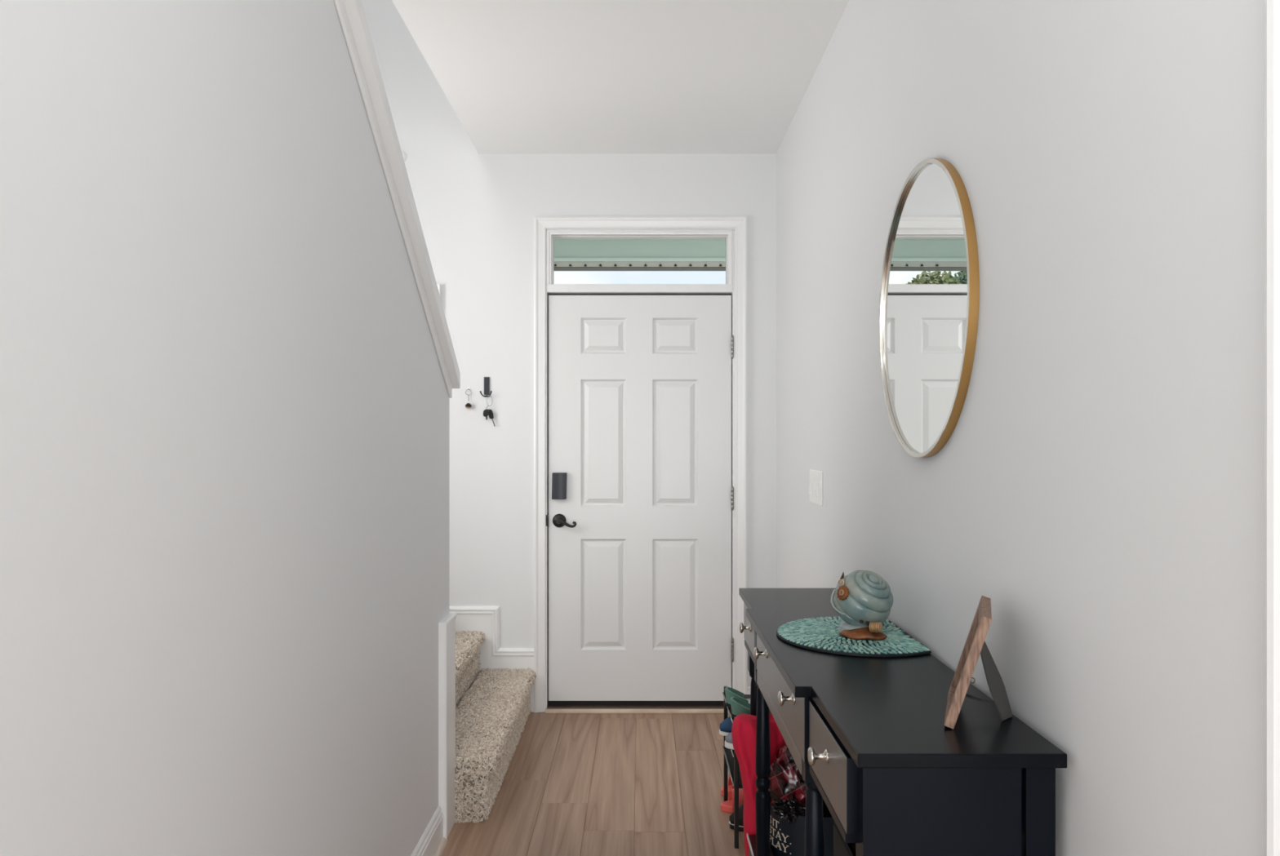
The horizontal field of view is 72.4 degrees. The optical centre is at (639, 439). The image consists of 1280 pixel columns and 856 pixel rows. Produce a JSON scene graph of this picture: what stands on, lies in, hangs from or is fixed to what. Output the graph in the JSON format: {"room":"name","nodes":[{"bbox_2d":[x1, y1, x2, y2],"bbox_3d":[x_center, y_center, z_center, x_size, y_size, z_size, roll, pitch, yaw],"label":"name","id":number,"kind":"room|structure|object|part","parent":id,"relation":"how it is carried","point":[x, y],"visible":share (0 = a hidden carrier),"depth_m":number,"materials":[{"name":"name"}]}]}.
{"room":"entrance hallway","nodes":[
{"label":"entrance hallway","id":0,"kind":"room"},
{"bbox_2d":[0,0,449,855],"bbox_3d":[-0.731,-0.130,1.817,0.118,2.950,2.535,0,0,0],"label":"wall","id":1,"kind":"structure","parent":0,"point":[224,399],"depth_m":1.35,"materials":[{"name":"white paint"}]},
{"bbox_2d":[333,0,460,398],"bbox_3d":[-0.731,-0.915,2.092,0.189,1.466,2.016,0,0,0],"label":"trim","id":2,"kind":"structure","parent":1,"relation":"attached to","point":[354,9],"depth_m":2.34,"materials":[{"name":"white wood"}]},
{"bbox_2d":[411,806,447,855],"bbox_3d":[-0.657,1.283,1.739,0.030,0.124,2.358,0,0,0],"label":"baseboard","id":3,"kind":"structure","parent":1,"relation":"attached to","point":[432,842],"depth_m":2.80,"materials":[{"name":"white wood"}]},
{"bbox_3d":[-0.649,1.335,1.739,0.014,0.019,2.358,0,0,0],"label":"shoe moulding","id":4,"kind":"part","parent":3,"relation":"part of","materials":[{"name":"beige wood"}]},
{"bbox_2d":[438,613,457,840],"bbox_3d":[-0.659,0.978,3.004,0.026,0.735,0.168,0,0,0],"label":"trim","id":5,"kind":"structure","parent":1,"relation":"attached to","point":[446,626],"depth_m":2.93,"materials":[{"name":"white wood"}]},
{"bbox_2d":[361,0,776,686],"bbox_3d":[-0.487,-1.305,4.409,2.625,5.300,0.150,0,0,0],"label":"wall","id":6,"kind":"structure","parent":0,"point":[477,211],"depth_m":4.33,"materials":[{"name":"white paint"}]},
{"bbox_2d":[436,284,440,297],"bbox_3d":[-1.012,-0.692,4.318,0.056,0.152,0.032,0,0,0],"label":"door chime","id":7,"kind":"object","parent":6,"relation":"attached to","point":[437,285],"visible":0.19,"depth_m":4.30,"materials":[{"name":"white plastic"}]},
{"bbox_2d":[480,377,492,397],"bbox_3d":[-0.758,-0.261,4.317,0.062,0.100,0.033,0,0,0],"label":"hook","id":8,"kind":"object","parent":6,"relation":"attached to","point":[486,380],"visible":1,"depth_m":4.33,"materials":[{"name":"grey plastic"}]},
{"bbox_3d":[-0.758,-0.267,4.329,0.027,0.088,0.009,0,0,0],"label":"plate","id":9,"kind":"part","parent":8,"relation":"part of","materials":[{"name":"grey plastic"}]},
{"bbox_2d":[483,395,495,426],"bbox_3d":[-0.743,-0.143,4.312,0.058,0.156,0.025,0,0,0],"label":"bunch","id":10,"kind":"object","parent":8,"relation":"hanging from","point":[486,412],"visible":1,"depth_m":4.31,"materials":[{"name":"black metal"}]},
{"bbox_2d":[449,606,533,712],"bbox_3d":[-0.887,1.085,4.325,0.726,0.521,0.017,0,0,0],"label":"trim","id":11,"kind":"structure","parent":6,"relation":"attached to","point":[486,620],"depth_m":4.32,"materials":[{"name":"white wood"}]},
{"bbox_3d":[-0.887,0.951,4.325,0.726,0.254,0.017,0,0,0],"label":"moulding","id":12,"kind":"part","parent":11,"relation":"part of","materials":[{"name":"white"}]},
{"bbox_2d":[545,230,735,713],"bbox_3d":[-0.001,0.153,4.388,0.957,2.384,0.190,0,0,0],"label":"door","id":13,"kind":"structure","parent":6,"relation":"in","point":[641,378],"depth_m":4.34,"materials":[{"name":"white wood"}]},
{"bbox_3d":[-0.461,0.399,4.348,0.016,0.056,0.031,0,0,0],"label":"strike plate","id":14,"kind":"part","parent":13,"relation":"part of","materials":[{"name":"black metal"}]},
{"bbox_3d":[-0.356,0.412,4.302,0.091,0.040,0.018,0,0,0],"label":"lever","id":15,"kind":"part","parent":13,"relation":"part of","materials":[{"name":"black metal"}]},
{"bbox_3d":[-0.181,-0.517,4.350,0.226,0.180,0.012,0,0,0],"label":"panel","id":16,"kind":"part","parent":13,"relation":"part of","materials":[{"name":"white wood"}]},
{"bbox_3d":[-0.181,0.015,4.350,0.226,0.632,0.012,0,0,0],"label":"panel","id":17,"kind":"part","parent":13,"relation":"part of","materials":[{"name":"white wood"}]},
{"bbox_3d":[-0.181,0.768,4.350,0.226,0.551,0.012,0,0,0],"label":"panel","id":18,"kind":"part","parent":13,"relation":"part of","materials":[{"name":"white"}]},
{"bbox_3d":[-0.003,1.337,4.311,0.927,0.017,0.026,0,0,0],"label":"sill","id":19,"kind":"part","parent":13,"relation":"part of","materials":[{"name":"brown wood"}]},
{"bbox_2d":[546,230,732,284],"bbox_3d":[-0.001,-0.905,4.371,0.918,0.268,0.086,0,0,0],"label":"window","id":20,"kind":"structure","parent":13,"relation":"attached to","point":[552,235],"depth_m":4.33,"materials":[{"name":"white wood"}]},
{"bbox_3d":[0.175,-0.517,4.350,0.226,0.180,0.012,0,0,0],"label":"panel","id":21,"kind":"part","parent":13,"relation":"part of","materials":[{"name":"white wood"}]},
{"bbox_3d":[0.175,0.015,4.350,0.226,0.632,0.012,0,0,0],"label":"panel","id":22,"kind":"part","parent":13,"relation":"part of","materials":[{"name":"white wood"}]},
{"bbox_3d":[0.175,0.768,4.350,0.226,0.551,0.012,0,0,0],"label":"panel","id":23,"kind":"part","parent":13,"relation":"part of","materials":[{"name":"white"}]},
{"bbox_2d":[533,216,746,712],"bbox_3d":[0.003,0.121,4.324,1.052,2.447,0.021,0,0,0],"label":"trim","id":24,"kind":"structure","parent":6,"relation":"attached to","point":[541,224],"depth_m":4.32,"materials":[{"name":"white wood"}]},
{"bbox_2d":[746,686,751,694],"bbox_3d":[0.594,1.283,4.319,0.130,0.124,0.030,0,0,0],"label":"baseboard","id":25,"kind":"structure","parent":6,"relation":"attached to","point":[748,687],"depth_m":4.33,"materials":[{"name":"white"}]},
{"bbox_3d":[-0.847,-0.254,4.326,0.009,0.019,0.014,0,0,0],"label":"ring hook","id":26,"kind":"object","parent":6,"relation":"attached to","visible":0},
{"bbox_2d":[465,389,471,408],"bbox_3d":[-0.847,-0.202,4.316,0.032,0.095,0.031,0,0,0],"label":"ring","id":27,"kind":"object","parent":26,"relation":"hanging from","point":[468,406],"visible":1,"depth_m":4.31,"materials":[{"name":"silver metal"}]},
{"bbox_2d":[441,712,745,855],"bbox_3d":[0.000,1.375,-0.808,7.200,0.060,10.584,0,0,0],"label":"floor","id":28,"kind":"structure","parent":0,"point":[574,784],"depth_m":3.35,"materials":[{"name":"brown wood"}]},
{"bbox_2d":[454,631,536,822],"bbox_3d":[-1.153,1.053,3.700,1.289,0.605,1.262,0,0,0],"label":"carpeted stairs","id":29,"kind":"structure","parent":28,"relation":"on","point":[491,718],"depth_m":3.57,"materials":[{"name":"brown carpet"}]},
{"bbox_2d":[720,788,743,813],"bbox_3d":[0.417,1.309,3.181,0.248,0.072,0.104,0,0,0],"label":"sandal","id":30,"kind":"object","parent":28,"relation":"on","point":[727,806],"visible":0.38,"depth_m":3.16,"materials":[{"name":"red rubber"}]},
{"bbox_2d":[722,686,750,848],"bbox_3d":[0.456,1.130,3.065,0.301,0.430,0.374,0,0,0],"label":"shoe rack","id":31,"kind":"object","parent":28,"relation":"on","point":[731,761],"visible":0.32,"depth_m":2.95,"materials":[{"name":"black plastic"}]},
{"bbox_2d":[719,716,732,736],"bbox_3d":[0.413,1.000,3.099,0.266,0.084,0.099,0,0,0],"label":"sneaker","id":32,"kind":"object","parent":31,"relation":"on","point":[726,726],"visible":0.23,"depth_m":3.08,"materials":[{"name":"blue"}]},
{"bbox_3d":[0.318,1.130,3.245,0.014,0.430,0.014,0,0,0],"label":"post","id":33,"kind":"part","parent":31,"relation":"part of","materials":[{"name":"black plastic"}]},
{"bbox_3d":[0.309,0.940,3.065,0.006,0.006,0.372,0,0,0],"label":"rail","id":34,"kind":"part","parent":31,"relation":"part of","materials":[{"name":"silver metal"}]},
{"bbox_3d":[0.309,1.140,3.065,0.006,0.006,0.372,0,0,0],"label":"rail","id":35,"kind":"part","parent":31,"relation":"part of","materials":[{"name":"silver metal"}]},
{"bbox_2d":[724,733,733,750],"bbox_3d":[0.420,0.998,2.965,0.266,0.088,0.098,0,0,0],"label":"sneaker","id":36,"kind":"object","parent":31,"relation":"on","point":[728,742],"visible":0.09,"depth_m":2.95,"materials":[{"name":"white fabric"}]},
{"bbox_2d":[724,748,742,788],"bbox_3d":[0.459,1.147,3.065,0.294,0.010,0.344,0,0,0],"label":"shelf","id":37,"kind":"object","parent":31,"relation":"attached to","point":[728,755],"depth_m":3.04,"materials":[{"name":"black metal"}]},
{"bbox_3d":[0.318,1.130,2.885,0.014,0.430,0.014,0,0,0],"label":"post","id":38,"kind":"part","parent":31,"relation":"part of","materials":[{"name":"black plastic"}]},
{"bbox_2d":[724,687,750,707],"bbox_3d":[0.418,0.905,3.078,0.239,0.064,0.098,0,0,0],"label":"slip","id":39,"kind":"object","parent":31,"relation":"on","point":[730,692],"visible":0.24,"depth_m":3.06,"materials":[{"name":"green"}]},
{"bbox_2d":[724,694,750,720],"bbox_3d":[0.459,0.947,3.065,0.294,0.010,0.344,0,0,0],"label":"shelf","id":40,"kind":"object","parent":31,"relation":"attached to","point":[746,696],"depth_m":3.07,"materials":[{"name":"fabric"}]},
{"bbox_2d":[729,697,771,718],"bbox_3d":[0.424,0.905,2.956,0.239,0.064,0.097,0,0,0],"label":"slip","id":41,"kind":"object","parent":31,"relation":"on","point":[739,706],"visible":0.29,"depth_m":2.93,"materials":[{"name":"green"}]},
{"bbox_2d":[728,804,743,831],"bbox_3d":[0.446,1.257,3.042,0.277,0.176,0.106,0,0,0],"label":"sneaker","id":42,"kind":"object","parent":28,"relation":"on","point":[741,807],"visible":0.16,"depth_m":3.01,"materials":[{"name":"black fabric"}]},
{"bbox_2d":[720,776,769,795],"bbox_3d":[0.430,1.309,3.318,0.248,0.072,0.104,0,0,0],"label":"sandal","id":43,"kind":"object","parent":28,"relation":"on","point":[730,783],"visible":0.13,"depth_m":3.32,"materials":[{"name":"red rubber"}]},
{"bbox_2d":[731,713,786,855],"bbox_3d":[0.379,1.098,2.722,0.184,0.492,0.136,0,0,0],"label":"cloth bag","id":44,"kind":"object","parent":28,"relation":"on","point":[744,726],"visible":0.5,"depth_m":2.68,"materials":[{"name":"red fabric"}]},
{"bbox_2d":[746,833,773,855],"bbox_3d":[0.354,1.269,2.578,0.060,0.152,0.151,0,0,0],"label":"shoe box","id":45,"kind":"object","parent":28,"relation":"on","point":[751,839],"visible":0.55,"depth_m":2.59,"materials":[{"name":"red cardboard"}]},
{"bbox_2d":[769,797,834,855],"bbox_3d":[0.517,1.214,2.643,0.260,0.259,0.260,0,0,0],"label":"bin","id":46,"kind":"object","parent":28,"relation":"on","point":[786,839],"visible":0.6,"depth_m":2.54,"materials":[{"name":"black fabric"}]},
{"bbox_2d":[771,795,805,824],"bbox_3d":[0.454,1.076,2.573,0.136,0.109,0.100,0,0,0],"label":"plastic bag","id":47,"kind":"object","parent":46,"relation":"in","point":[790,810],"visible":0.5,"depth_m":2.54,"materials":[{"name":"black plastic"}]},
{"bbox_2d":[768,746,823,807],"bbox_3d":[0.469,1.003,2.603,0.186,0.206,0.165,0,0,37],"label":"plastic bag","id":48,"kind":"object","parent":46,"relation":"in","point":[785,778],"visible":0.31,"depth_m":2.55,"materials":[{"name":"plastic"}]},
{"bbox_2d":[833,821,855,855],"bbox_3d":[0.520,1.081,1.742,0.214,0.527,0.309,0,0,0],"label":"bin","id":49,"kind":"object","parent":28,"relation":"on","point":[841,848],"visible":0.06,"depth_m":1.82,"materials":[{"name":"black fabric"}]},
{"bbox_2d":[738,588,1066,855],"bbox_3d":[0.476,0.915,2.107,0.368,0.860,1.515,0,0,0],"label":"console table","id":50,"kind":"object","parent":28,"relation":"on","point":[867,737],"visible":0.96,"depth_m":1.45,"materials":[{"name":"black wood"}]},
{"bbox_3d":[0.316,0.565,2.630,0.034,0.032,0.032,0,0,0],"label":"knob","id":51,"kind":"part","parent":50,"relation":"part of","materials":[{"name":"silver metal"}]},
{"bbox_3d":[0.343,0.575,2.660,0.019,0.123,0.291,0,0,0],"label":"drawer","id":52,"kind":"part","parent":50,"relation":"part of","materials":[{"name":"black paint"}]},
{"bbox_3d":[0.343,0.647,2.655,0.018,0.016,0.280,0,0,0],"label":"rail","id":53,"kind":"part","parent":50,"relation":"part of","materials":[{"name":"black paint"}]},
{"bbox_3d":[0.373,0.926,2.819,0.046,0.837,0.046,0,0,0],"label":"leg","id":54,"kind":"part","parent":50,"relation":"part of","materials":[{"name":"black paint"}]},
{"bbox_3d":[0.309,0.548,2.245,0.034,0.032,0.032,0,0,0],"label":"knob","id":55,"kind":"part","parent":50,"relation":"part of","materials":[{"name":"silver metal"}]},
{"bbox_3d":[0.348,1.015,2.476,0.043,0.660,0.043,0,0,0],"label":"leg","id":56,"kind":"part","parent":50,"relation":"part of","materials":[{"name":"black paint"}]},
{"bbox_3d":[0.339,0.665,2.119,0.022,0.036,0.672,0,0,0],"label":"rail","id":57,"kind":"part","parent":50,"relation":"part of","materials":[{"name":"black wood"}]},
{"bbox_3d":[0.336,0.578,2.095,0.019,0.130,0.714,0,0,0],"label":"drawer","id":58,"kind":"part","parent":50,"relation":"part of","materials":[{"name":"black paint"}]},
{"bbox_3d":[0.309,0.548,1.852,0.034,0.032,0.032,0,0,0],"label":"knob","id":59,"kind":"part","parent":50,"relation":"part of","materials":[{"name":"silver metal"}]},
{"bbox_3d":[0.351,1.015,1.762,0.043,0.660,0.043,0,0,0],"label":"leg","id":60,"kind":"part","parent":50,"relation":"part of","materials":[{"name":"black paint"}]},
{"bbox_3d":[0.316,0.563,1.556,0.034,0.032,0.032,0,0,0],"label":"knob","id":61,"kind":"part","parent":50,"relation":"part of","materials":[{"name":"silver metal"}]},
{"bbox_3d":[0.343,0.647,1.571,0.018,0.016,0.302,0,0,0],"label":"rail","id":62,"kind":"part","parent":50,"relation":"part of","materials":[{"name":"black paint"}]},
{"bbox_3d":[0.343,0.575,1.566,0.019,0.123,0.312,0,0,0],"label":"drawer","id":63,"kind":"part","parent":50,"relation":"part of","materials":[{"name":"black paint"}]},
{"bbox_2d":[776,616,931,657],"bbox_3d":[0.499,0.480,2.155,0.322,0.010,0.413,0,0,0],"label":"placemat","id":64,"kind":"object","parent":50,"relation":"on","point":[821,634],"visible":0.73,"depth_m":2.07,"materials":[{"name":"teal fabric"}]},
{"bbox_2d":[830,570,893,640],"bbox_3d":[0.546,0.398,2.143,0.142,0.155,0.151,0,0,26],"label":"figurine","id":65,"kind":"object","parent":64,"relation":"on","point":[863,600],"visible":1,"depth_m":2.10,"materials":[{"name":"ceramic"}]},
{"bbox_3d":[0.373,0.926,1.396,0.046,0.837,0.046,0,0,0],"label":"leg","id":66,"kind":"part","parent":50,"relation":"part of","materials":[{"name":"black paint"}]},
{"bbox_3d":[0.476,0.599,1.384,0.248,0.182,0.016,0,0,0],"label":"panel","id":67,"kind":"part","parent":50,"relation":"part of","materials":[{"name":"black paint"}]},
{"bbox_2d":[943,595,1013,729],"bbox_3d":[0.599,0.388,1.544,0.110,0.193,0.205,0,0,21],"label":"photo frame","id":68,"kind":"object","parent":50,"relation":"on","point":[975,646],"visible":1,"depth_m":1.52,"materials":[{"name":"brown wood"}]},
{"bbox_3d":[0.557,0.473,1.560,0.021,0.023,0.165,0,0,21],"label":"rail","id":69,"kind":"part","parent":68,"relation":"part of","materials":[{"name":"brown wood"}]},
{"bbox_3d":[0.607,0.303,1.541,0.021,0.023,0.165,0,0,21],"label":"rail","id":70,"kind":"part","parent":68,"relation":"part of","materials":[{"name":"brown wood"}]},
{"bbox_3d":[0.629,0.926,1.396,0.046,0.837,0.046,0,0,0],"label":"leg","id":71,"kind":"part","parent":50,"relation":"part of","materials":[{"name":"black paint"}]},
{"bbox_2d":[391,0,848,153],"bbox_3d":[-0.003,-1.558,2.217,1.595,0.280,4.234,0,0,0],"label":"ceiling","id":72,"kind":"structure","parent":0,"point":[518,76],"depth_m":3.31,"materials":[{"name":"white paint"}]},
{"bbox_2d":[776,0,1264,855],"bbox_3d":[0.735,-0.105,2.597,0.120,2.900,3.474,0,0,0],"label":"wall","id":73,"kind":"structure","parent":0,"point":[1098,479],"depth_m":1.37,"materials":[{"name":"white paint"}]},
{"bbox_2d":[808,469,822,506],"bbox_3d":[0.670,0.179,3.312,0.010,0.126,0.246,0,0,0],"label":"light switch","id":74,"kind":"object","parent":73,"relation":"attached to","point":[815,488],"visible":1,"depth_m":3.29,"materials":[{"name":"white plastic"}]},
{"bbox_2d":[878,158,979,457],"bbox_3d":[0.664,-0.304,2.069,0.020,0.692,0.659,0,0,0],"label":"round mirror","id":75,"kind":"object","parent":73,"relation":"attached to","point":[930,288],"visible":1,"depth_m":2.00,"materials":[{"name":"gold metal"}]},
{"bbox_2d":[1264,0,1279,855],"bbox_3d":[0.664,0.015,0.892,0.021,2.660,0.057,0,0,0],"label":"trim","id":76,"kind":"structure","parent":73,"relation":"attached to","point":[1272,7],"depth_m":0.91,"materials":[{"name":"white"}]},
{"label":"outside","id":77,"kind":"structure","parent":0,"visible":0},
{"bbox_2d":[554,239,725,240],"bbox_3d":[-1.500,-1.615,5.867,13.000,0.060,2.766,0,0,0],"label":"ceiling","id":78,"kind":"structure","parent":77,"point":[554,239],"depth_m":6.93,"materials":[{"name":"white"}]},
{"bbox_2d":[554,240,725,257],"bbox_3d":[-1.500,-1.513,7.010,13.000,0.143,0.120,0,0,0],"label":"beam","id":79,"kind":"structure","parent":78,"relation":"attached to","point":[562,249],"depth_m":6.95,"materials":[{"name":"green"}]},
{"bbox_2d":[554,257,725,262],"bbox_3d":[-1.500,-1.428,6.990,13.000,0.026,0.120,0,0,0],"label":"frieze","id":80,"kind":"object","parent":79,"relation":"attached to","point":[556,260],"depth_m":6.93,"materials":[{"name":"white"}]},
{"bbox_2d":[554,262,725,271],"bbox_3d":[-1.500,-1.391,7.014,13.000,0.045,0.152,0,0,0],"label":"fascia","id":81,"kind":"object","parent":80,"relation":"attached to","point":[558,266],"visible":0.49,"depth_m":6.94,"materials":[{"name":"grey"}]}
]}

